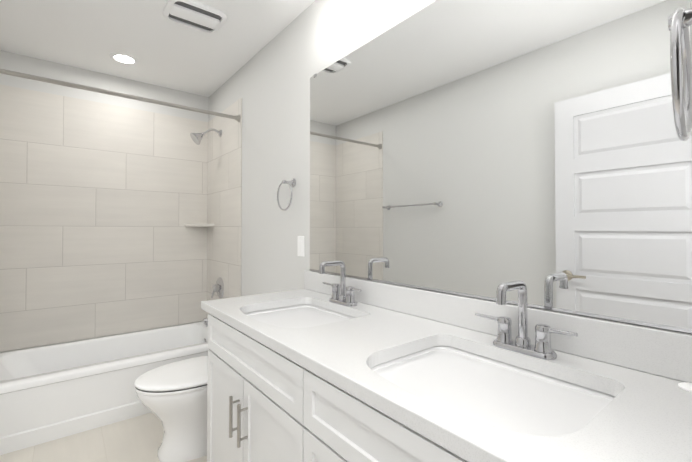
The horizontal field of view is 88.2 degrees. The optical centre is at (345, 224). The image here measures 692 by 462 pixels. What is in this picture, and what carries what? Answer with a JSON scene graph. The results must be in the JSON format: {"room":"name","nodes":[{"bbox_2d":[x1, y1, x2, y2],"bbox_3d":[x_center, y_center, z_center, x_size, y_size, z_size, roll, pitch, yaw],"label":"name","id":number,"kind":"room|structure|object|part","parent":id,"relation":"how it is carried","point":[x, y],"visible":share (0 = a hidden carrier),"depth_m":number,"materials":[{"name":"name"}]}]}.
{"room":"bathroom","nodes":[
{"label":"bathroom","id":0,"kind":"room"},
{"bbox_2d":[0,412,206,461],"bbox_3d":[-0.446,1.245,0.838,2.690,0.060,5.140,1,-1,-38],"label":"floor","id":1,"kind":"structure","parent":0,"point":[138,439],"depth_m":1.98,"materials":[{"name":"tile"}]},
{"bbox_2d":[0,321,208,454],"bbox_3d":[-1.634,1.058,2.539,1.482,0.363,0.746,1,-1,-38],"label":"bathtub","id":2,"kind":"object","parent":1,"relation":"on","point":[52,392],"visible":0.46,"depth_m":2.23,"materials":[{"name":"white ceramic"}]},
{"bbox_2d":[134,356,207,461],"bbox_3d":[-0.776,0.872,2.044,0.758,0.720,0.430,1,-1,-38],"label":"toilet","id":3,"kind":"object","parent":1,"relation":"on","point":[172,397],"visible":0.33,"depth_m":1.85,"materials":[{"name":"white ceramic"}]},
{"bbox_3d":[-0.867,0.839,1.972,0.522,0.018,0.402,1,-1,-38],"label":"seat","id":4,"kind":"part","parent":3,"relation":"part of","materials":[{"name":"white plastic"}]},
{"bbox_3d":[-0.864,0.814,1.975,0.534,0.023,0.404,1,-1,-38],"label":"lid","id":5,"kind":"part","parent":3,"relation":"part of","materials":[{"name":"white plastic"}]},
{"bbox_3d":[-0.793,1.041,2.028,0.698,0.382,0.398,1,-1,-38],"label":"bowl","id":6,"kind":"part","parent":3,"relation":"part of","materials":[{"name":"white ceramic"}]},
{"bbox_2d":[204,310,476,461],"bbox_3d":[0.092,0.797,1.090,0.595,0.844,1.575,1,-1,-38],"label":"bathroom vanity","id":7,"kind":"object","parent":1,"relation":"on","point":[264,404],"depth_m":1.00,"materials":[{"name":"white paint"}]},
{"bbox_3d":[-0.471,0.825,1.396,0.019,0.572,0.389,1,-1,-38],"label":"door","id":8,"kind":"part","parent":7,"relation":"part of","materials":[{"name":"white paint"}]},
{"bbox_3d":[-0.227,0.820,1.088,0.019,0.572,0.389,1,-1,-38],"label":"door","id":9,"kind":"part","parent":7,"relation":"part of","materials":[{"name":"white paint"}]},
{"bbox_3d":[0.018,0.816,0.780,0.019,0.572,0.389,1,-1,-38],"label":"door","id":10,"kind":"part","parent":7,"relation":"part of","materials":[{"name":"white paint"}]},
{"bbox_2d":[201,290,691,461],"bbox_3d":[0.079,0.359,1.141,0.563,0.034,1.660,1,-1,-38],"label":"countertop","id":11,"kind":"structure","parent":7,"relation":"on","point":[492,403],"depth_m":0.81,"materials":[{"name":"white stone"}]},
{"bbox_2d":[245,304,354,327],"bbox_3d":[-0.192,0.459,1.428,0.452,0.156,0.535,1,-1,-38],"label":"sink","id":12,"kind":"object","parent":11,"relation":"in","point":[279,315],"depth_m":1.54,"materials":[{"name":"white ceramic"}]},
{"bbox_2d":[319,260,361,305],"bbox_3d":[-0.051,0.251,1.543,0.152,0.190,0.267,1,-1,-38],"label":"faucet","id":13,"kind":"object","parent":11,"relation":"on","point":[342,294],"visible":1,"depth_m":1.55,"materials":[{"name":"silver metal"}]},
{"bbox_3d":[-0.057,0.236,1.538,0.135,0.160,0.022,1,-1,-38],"label":"spout","id":14,"kind":"part","parent":13,"relation":"part of","materials":[{"name":"silver metal"}]},
{"bbox_3d":[-0.045,0.302,1.612,0.042,0.067,0.042,1,-1,-38],"label":"handle","id":15,"kind":"part","parent":13,"relation":"part of","materials":[{"name":"silver metal"}]},
{"bbox_3d":[-0.013,0.340,1.572,0.056,0.013,0.164,1,-1,-38],"label":"plate","id":16,"kind":"part","parent":13,"relation":"part of","materials":[{"name":"silver metal"}]},
{"bbox_3d":[0.018,0.300,1.532,0.042,0.067,0.042,1,-1,-38],"label":"handle","id":17,"kind":"part","parent":13,"relation":"part of","materials":[{"name":"silver metal"}]},
{"bbox_2d":[371,346,614,435],"bbox_3d":[0.296,0.450,0.813,0.452,0.156,0.535,1,-1,-38],"label":"sink","id":18,"kind":"object","parent":11,"relation":"in","point":[492,389],"depth_m":0.83,"materials":[{"name":"white ceramic"}]},
{"bbox_2d":[475,280,577,359],"bbox_3d":[0.437,0.243,0.928,0.152,0.190,0.267,1,-1,-38],"label":"faucet","id":19,"kind":"object","parent":11,"relation":"on","point":[540,349],"visible":1,"depth_m":0.94,"materials":[{"name":"silver metal"}]},
{"bbox_3d":[0.414,0.269,1.027,0.024,0.018,0.084,1,-1,-38],"label":"lever","id":20,"kind":"part","parent":19,"relation":"part of","materials":[{"name":"silver metal"}]},
{"bbox_3d":[0.443,0.293,0.997,0.042,0.067,0.042,1,-1,-38],"label":"handle","id":21,"kind":"part","parent":19,"relation":"part of","materials":[{"name":"silver metal"}]},
{"bbox_3d":[0.431,0.228,0.923,0.135,0.160,0.022,1,-1,-38],"label":"spout","id":22,"kind":"part","parent":19,"relation":"part of","materials":[{"name":"silver metal"}]},
{"bbox_3d":[0.475,0.331,0.957,0.056,0.013,0.164,1,-1,-38],"label":"plate","id":23,"kind":"part","parent":19,"relation":"part of","materials":[{"name":"silver metal"}]},
{"bbox_3d":[0.506,0.292,0.917,0.042,0.067,0.042,1,-1,-38],"label":"handle","id":24,"kind":"part","parent":19,"relation":"part of","materials":[{"name":"silver metal"}]},
{"bbox_3d":[0.528,0.267,0.883,0.024,0.018,0.084,1,-1,-38],"label":"lever","id":25,"kind":"part","parent":19,"relation":"part of","materials":[{"name":"silver metal"}]},
{"bbox_2d":[0,50,208,352],"bbox_3d":[-1.909,0.024,2.900,1.740,2.440,0.120,1,-1,-38],"label":"wall","id":26,"kind":"structure","parent":0,"point":[10,61],"depth_m":2.80,"materials":[{"name":"white paint"}]},
{"bbox_2d":[0,84,207,351],"bbox_3d":[-1.868,-0.039,2.850,1.497,1.835,0.008,1,-1,-38],"label":"wall tile","id":27,"kind":"structure","parent":26,"relation":"attached to","point":[102,205],"depth_m":2.78,"materials":[{"name":"beige tile"}]},
{"bbox_2d":[185,224,213,226],"bbox_3d":[-1.302,0.006,3.167,0.198,0.027,0.198,1,-1,-38],"label":"corner shelf","id":28,"kind":"object","parent":26,"relation":"attached to","point":[199,225],"visible":1,"depth_m":3.15,"materials":[{"name":"tile"}]},
{"bbox_2d":[0,0,314,96],"bbox_3d":[-0.446,-1.265,0.874,2.690,0.080,5.140,1,-1,-38],"label":"ceiling","id":29,"kind":"structure","parent":0,"point":[92,35],"depth_m":2.29,"materials":[{"name":"white paint"}]},
{"bbox_2d":[110,53,137,64],"bbox_3d":[-1.605,-1.196,2.583,0.176,0.009,0.176,1,-1,-38],"label":"recessed light","id":30,"kind":"object","parent":29,"relation":"in","point":[122,58],"visible":1,"depth_m":2.57,"materials":[{"name":"white paint"}]},
{"bbox_2d":[163,0,226,32],"bbox_3d":[-0.869,-1.196,2.057,0.310,0.024,0.256,1,-1,-38],"label":"ceiling vent","id":31,"kind":"object","parent":29,"relation":"in","point":[197,16],"visible":0.98,"depth_m":2.03,"materials":[{"name":"white paint"}]},
{"bbox_3d":[-0.869,-1.192,2.057,0.254,0.017,0.100,1,-1,-38],"label":"panel","id":32,"kind":"part","parent":31,"relation":"part of","materials":[{"name":"white paint"}]},
{"bbox_2d":[209,0,691,333],"bbox_3d":[-0.143,0.011,1.978,0.120,2.440,3.520,1,-1,-38],"label":"wall","id":33,"kind":"structure","parent":0,"point":[269,83],"depth_m":2.17,"materials":[{"name":"white paint"}]},
{"bbox_2d":[207,98,241,317],"bbox_3d":[-1.036,-0.037,2.999,0.008,1.835,0.790,1,-1,-38],"label":"wall tile","id":34,"kind":"structure","parent":33,"relation":"attached to","point":[224,215],"depth_m":2.94,"materials":[{"name":"beige tile"}]},
{"bbox_2d":[0,69,240,121],"bbox_3d":[-1.396,-0.815,2.265,1.481,0.060,0.060,1,-1,-38],"label":"curtain rod","id":35,"kind":"object","parent":34,"relation":"attached to","point":[67,84],"visible":1,"depth_m":2.21,"materials":[{"name":"silver metal"}]},
{"bbox_2d":[203,318,207,326],"bbox_3d":[-1.119,0.806,2.973,0.138,0.073,0.062,1,-1,-38],"label":"tub spout","id":36,"kind":"object","parent":34,"relation":"attached to","point":[205,321],"visible":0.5,"depth_m":2.93,"materials":[{"name":"silver metal"}]},
{"bbox_2d":[190,128,221,144],"bbox_3d":[-1.161,-0.728,2.961,0.246,0.154,0.110,1,-1,-38],"label":"shower head","id":37,"kind":"object","parent":34,"relation":"attached to","point":[196,138],"visible":1,"depth_m":2.92},
{"bbox_3d":[-1.122,-0.774,2.993,0.145,0.062,0.019,1,-1,-38],"label":"arm","id":38,"kind":"part","parent":37,"relation":"part of"},
{"bbox_2d":[211,277,223,297],"bbox_3d":[-1.088,0.536,3.001,0.060,0.176,0.176,1,-1,-38],"label":"shower valve","id":39,"kind":"object","parent":34,"relation":"attached to","point":[218,287],"visible":1,"depth_m":2.98,"materials":[{"name":"silver metal"}]},
{"bbox_2d":[277,178,295,210],"bbox_3d":[-0.334,-0.173,2.065,0.074,0.191,0.173,1,-1,-38],"label":"towel ring","id":40,"kind":"object","parent":33,"relation":"attached to","point":[292,182],"visible":1,"depth_m":2.07,"materials":[{"name":"silver metal"}]},
{"bbox_2d":[297,236,303,256],"bbox_3d":[-0.256,0.124,2.014,0.008,0.115,0.070,1,-1,-38],"label":"switch plate","id":41,"kind":"object","parent":33,"relation":"attached to","point":[300,246],"visible":1,"depth_m":2.01,"materials":[{"name":"white plastic"}]},
{"bbox_2d":[310,0,691,332],"bbox_3d":[0.273,-0.286,1.353,0.008,1.052,1.502,1,-1,-38],"label":"mirror","id":42,"kind":"object","parent":33,"relation":"attached to","point":[485,149],"visible":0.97,"depth_m":1.06,"materials":[{"name":"clear glass"}]},
{"bbox_2d":[305,270,691,381],"bbox_3d":[0.292,0.292,1.311,0.019,0.101,1.660,1,-1,-38],"label":"backsplash","id":43,"kind":"structure","parent":0,"relation":"attached to","point":[667,353],"depth_m":0.95,"materials":[{"name":"white stone"}]},
{"bbox_3d":[0.659,-0.011,0.444,0.530,2.440,0.120,1,-1,-38],"label":"wall","id":44,"kind":"structure","parent":0,"visible":0},
{"bbox_2d":[668,7,691,140],"bbox_3d":[0.448,-0.196,0.421,0.161,0.179,0.102,1,-1,-38],"label":"towel ring","id":45,"kind":"object","parent":44,"relation":"attached to","point":[679,21],"visible":1,"depth_m":0.42,"materials":[{"name":"silver metal"}]}
]}

